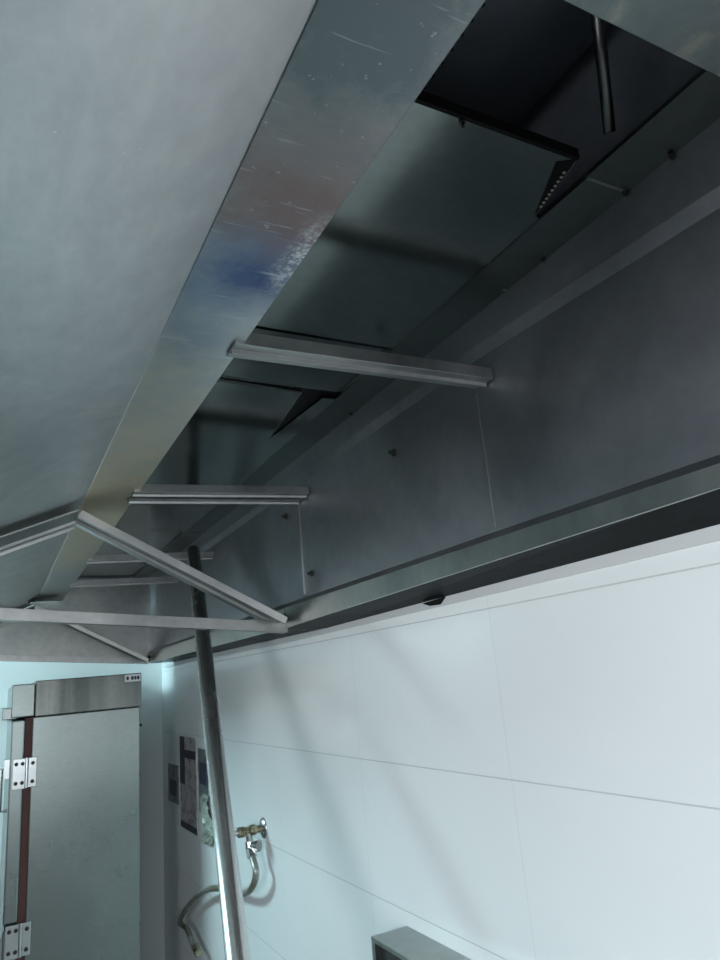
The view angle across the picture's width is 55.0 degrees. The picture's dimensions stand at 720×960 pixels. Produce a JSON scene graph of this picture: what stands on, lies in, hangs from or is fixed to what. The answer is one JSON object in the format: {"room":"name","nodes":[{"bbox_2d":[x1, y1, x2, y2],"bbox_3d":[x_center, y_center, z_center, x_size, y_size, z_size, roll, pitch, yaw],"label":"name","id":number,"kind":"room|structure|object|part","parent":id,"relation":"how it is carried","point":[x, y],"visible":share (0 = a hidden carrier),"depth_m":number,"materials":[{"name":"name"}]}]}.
{"room":"commercial kitchen","nodes":[
{"label":"commercial kitchen","id":0,"kind":"room"},
{"bbox_2d":[0,605,164,959],"bbox_3d":[-2.126,1.331,3.153,2.563,3.000,0.085,3,-18,-27],"label":"wall","id":1,"kind":"structure","parent":0,"point":[152,937],"depth_m":3.52,"materials":[{"name":"white paint"}]},
{"bbox_2d":[162,541,719,959],"bbox_3d":[0.378,0.536,1.111,0.085,3.000,6.092,3,-18,-27],"label":"wall","id":2,"kind":"structure","parent":0,"point":[532,772],"depth_m":1.29,"materials":[{"name":"tile"}]},
{"bbox_2d":[168,763,178,804],"bbox_3d":[-0.920,1.494,3.409,0.004,0.174,0.220,3,-18,-27],"label":"notice","id":3,"kind":"object","parent":2,"relation":"attached to","point":[173,770],"visible":1,"depth_m":3.40,"materials":[{"name":"grey paper"}]},
{"bbox_2d":[170,779,176,796],"bbox_3d":[-0.918,1.511,3.400,0.001,0.071,0.142,3,-18,-27],"label":"picture","id":4,"kind":"object","parent":3,"relation":"attached to","point":[173,782],"depth_m":3.39,"materials":[{"name":"grey paper"}]},
{"bbox_2d":[179,736,197,835],"bbox_3d":[-0.785,1.384,3.161,0.004,0.398,0.298,3,-18,-27],"label":"notice","id":5,"kind":"object","parent":2,"relation":"attached to","point":[188,768],"visible":1,"depth_m":3.15,"materials":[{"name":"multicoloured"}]},
{"bbox_2d":[198,748,208,812],"bbox_3d":[-0.666,1.280,2.944,0.004,0.256,0.149,3,-18,-27],"label":"notice","id":6,"kind":"object","parent":2,"relation":"attached to","point":[202,762],"visible":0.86,"depth_m":2.95,"materials":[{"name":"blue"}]},
{"bbox_2d":[199,762,206,785],"bbox_3d":[-0.670,1.253,2.951,0.001,0.085,0.106,3,-18,-27],"label":"picture","id":7,"kind":"object","parent":6,"relation":"attached to","point":[202,765],"depth_m":2.95,"materials":[{"name":"purple"}]},
{"bbox_2d":[199,793,213,846],"bbox_3d":[-0.629,1.389,2.831,0.017,0.194,0.197,3,-18,-27],"label":"plastic bag","id":8,"kind":"object","parent":2,"relation":"attached to","point":[207,833],"visible":0.96,"depth_m":2.83,"materials":[{"name":"grey"}]},
{"bbox_2d":[235,817,266,851],"bbox_3d":[-0.376,1.161,2.252,0.138,0.095,0.076,3,-18,-27],"label":"angle valve","id":9,"kind":"object","parent":2,"relation":"attached to","point":[251,830],"visible":0.8,"depth_m":2.25,"materials":[{"name":"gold metal"}]},
{"bbox_2d":[177,847,258,956],"bbox_3d":[-0.554,1.569,2.594,0.034,0.509,1.076,3,-18,-27],"label":"flexible hose","id":10,"kind":"object","parent":9,"relation":"attached to","point":[251,854],"visible":0.82,"depth_m":2.66,"materials":[{"name":"grey rubber"}]},
{"bbox_2d":[245,834,253,849],"bbox_3d":[-0.359,1.175,2.261,0.031,0.057,0.033,3,-18,-27],"label":"outlet","id":11,"kind":"object","parent":9,"relation":"attached to","point":[250,842],"depth_m":2.25,"materials":[{"name":"silver metal"}]},
{"bbox_2d":[0,0,719,663],"bbox_3d":[-0.525,-0.032,1.612,1.106,0.772,4.196,3,-18,-27],"label":"exhaust hood","id":12,"kind":"object","parent":2,"relation":"attached to","point":[360,308],"visible":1,"depth_m":0.92,"materials":[{"name":"metal"}]},
{"bbox_3d":[-1.501,0.684,3.302,0.990,0.422,0.006,3,-18,-27],"label":"panel","id":13,"kind":"part","parent":12,"relation":"part of","materials":[{"name":"metal"}]},
{"bbox_3d":[-1.064,0.331,3.003,0.341,0.006,1.093,3,-18,-27],"label":"ceiling plate","id":14,"kind":"part","parent":12,"relation":"part of","materials":[{"name":"grey metal"}]},
{"bbox_3d":[-0.791,0.094,1.415,0.451,0.198,4.161,3,-18,-27],"label":"panel","id":15,"kind":"part","parent":12,"relation":"part of","materials":[{"name":"grey metal"}]},
{"bbox_3d":[-0.609,0.061,2.158,0.341,0.006,0.872,3,-18,-27],"label":"ceiling plate","id":16,"kind":"part","parent":12,"relation":"part of","materials":[{"name":"grey metal"}]},
{"bbox_3d":[-0.300,-0.124,1.583,0.341,0.006,0.476,3,-18,-27],"label":"ceiling plate","id":17,"kind":"part","parent":12,"relation":"part of","materials":[{"name":"grey metal"}]},
{"bbox_3d":[-0.146,-0.226,1.298,0.341,0.006,0.210,3,-18,-27],"label":"ceiling plate","id":18,"kind":"part","parent":12,"relation":"part of","materials":[{"name":"grey metal"}]},
{"bbox_3d":[0.025,-0.323,0.979,0.341,0.006,0.511,3,-18,-27],"label":"ceiling plate","id":19,"kind":"part","parent":12,"relation":"part of","materials":[{"name":"grey metal"}]},
{"bbox_3d":[-0.122,0.111,1.778,0.006,0.376,4.175,3,-18,-27],"label":"panel","id":20,"kind":"part","parent":12,"relation":"part of","materials":[{"name":"grey metal"}]},
{"bbox_3d":[0.243,-0.584,0.842,0.270,0.138,1.846,3,-18,-27],"label":"filter panel","id":21,"kind":"part","parent":12,"relation":"part of","materials":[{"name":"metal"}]},
{"bbox_3d":[0.274,-0.528,0.796,0.014,0.207,0.142,-9,-16,14],"label":"filter handle","id":22,"kind":"part","parent":12,"relation":"part of","materials":[{"name":"black metal"}]},
{"bbox_2d":[371,926,470,959],"bbox_3d":[0.335,0.952,0.961,0.090,0.298,1.139,3,-18,-27],"label":"wall box","id":23,"kind":"object","parent":2,"relation":"attached to","point":[403,943],"visible":1,"depth_m":1.40,"materials":[{"name":"metal"}]},
{"bbox_3d":[0.337,0.955,0.962,0.070,0.264,1.111,3,-18,-27],"label":"panel","id":24,"kind":"part","parent":23,"relation":"part of","materials":[{"name":"black metal"}]},
{"bbox_2d":[163,524,719,667],"bbox_3d":[-0.005,0.357,1.769,0.004,0.039,4.615,3,-18,-27],"label":"trim","id":25,"kind":"structure","parent":2,"relation":"attached to","point":[711,534],"depth_m":1.18,"materials":[{"name":"grey"}]},
{"bbox_3d":[-0.586,1.949,0.129,2.563,0.071,6.262,3,-18,-27],"label":"floor","id":26,"kind":"structure","parent":0,"visible":0},
{"bbox_2d":[0,673,141,959],"bbox_3d":[-1.279,1.812,2.973,0.546,1.834,0.717,3,-18,-27],"label":"refrigerator","id":27,"kind":"object","parent":26,"relation":"on","point":[70,866],"visible":1,"depth_m":2.79,"materials":[{"name":"metal"}]},
{"bbox_3d":[-1.430,1.228,2.772,0.037,0.200,0.057,3,-18,-27],"label":"handle","id":28,"kind":"part","parent":27,"relation":"part of","materials":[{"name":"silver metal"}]},
{"bbox_3d":[-1.438,2.176,2.782,0.050,0.820,0.694,3,-18,-27],"label":"door","id":29,"kind":"part","parent":27,"relation":"part of","materials":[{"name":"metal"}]},
{"bbox_3d":[-1.506,1.418,2.994,0.050,0.731,0.694,3,-18,-27],"label":"door","id":30,"kind":"part","parent":27,"relation":"part of","materials":[{"name":"metal"}]},
{"bbox_3d":[-0.991,0.863,3.018,0.066,0.030,0.002,3,-18,-27],"label":"label plate","id":31,"kind":"part","parent":27,"relation":"part of","materials":[{"name":"white plastic"}]},
{"bbox_2d":[187,545,250,959],"bbox_3d":[-0.154,0.966,1.031,0.044,2.228,2.417,0,-16,-17],"label":"pipe","id":32,"kind":"object","parent":26,"relation":"on","point":[234,928],"visible":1,"depth_m":1.51,"materials":[{"name":"silver metal"}]}
]}

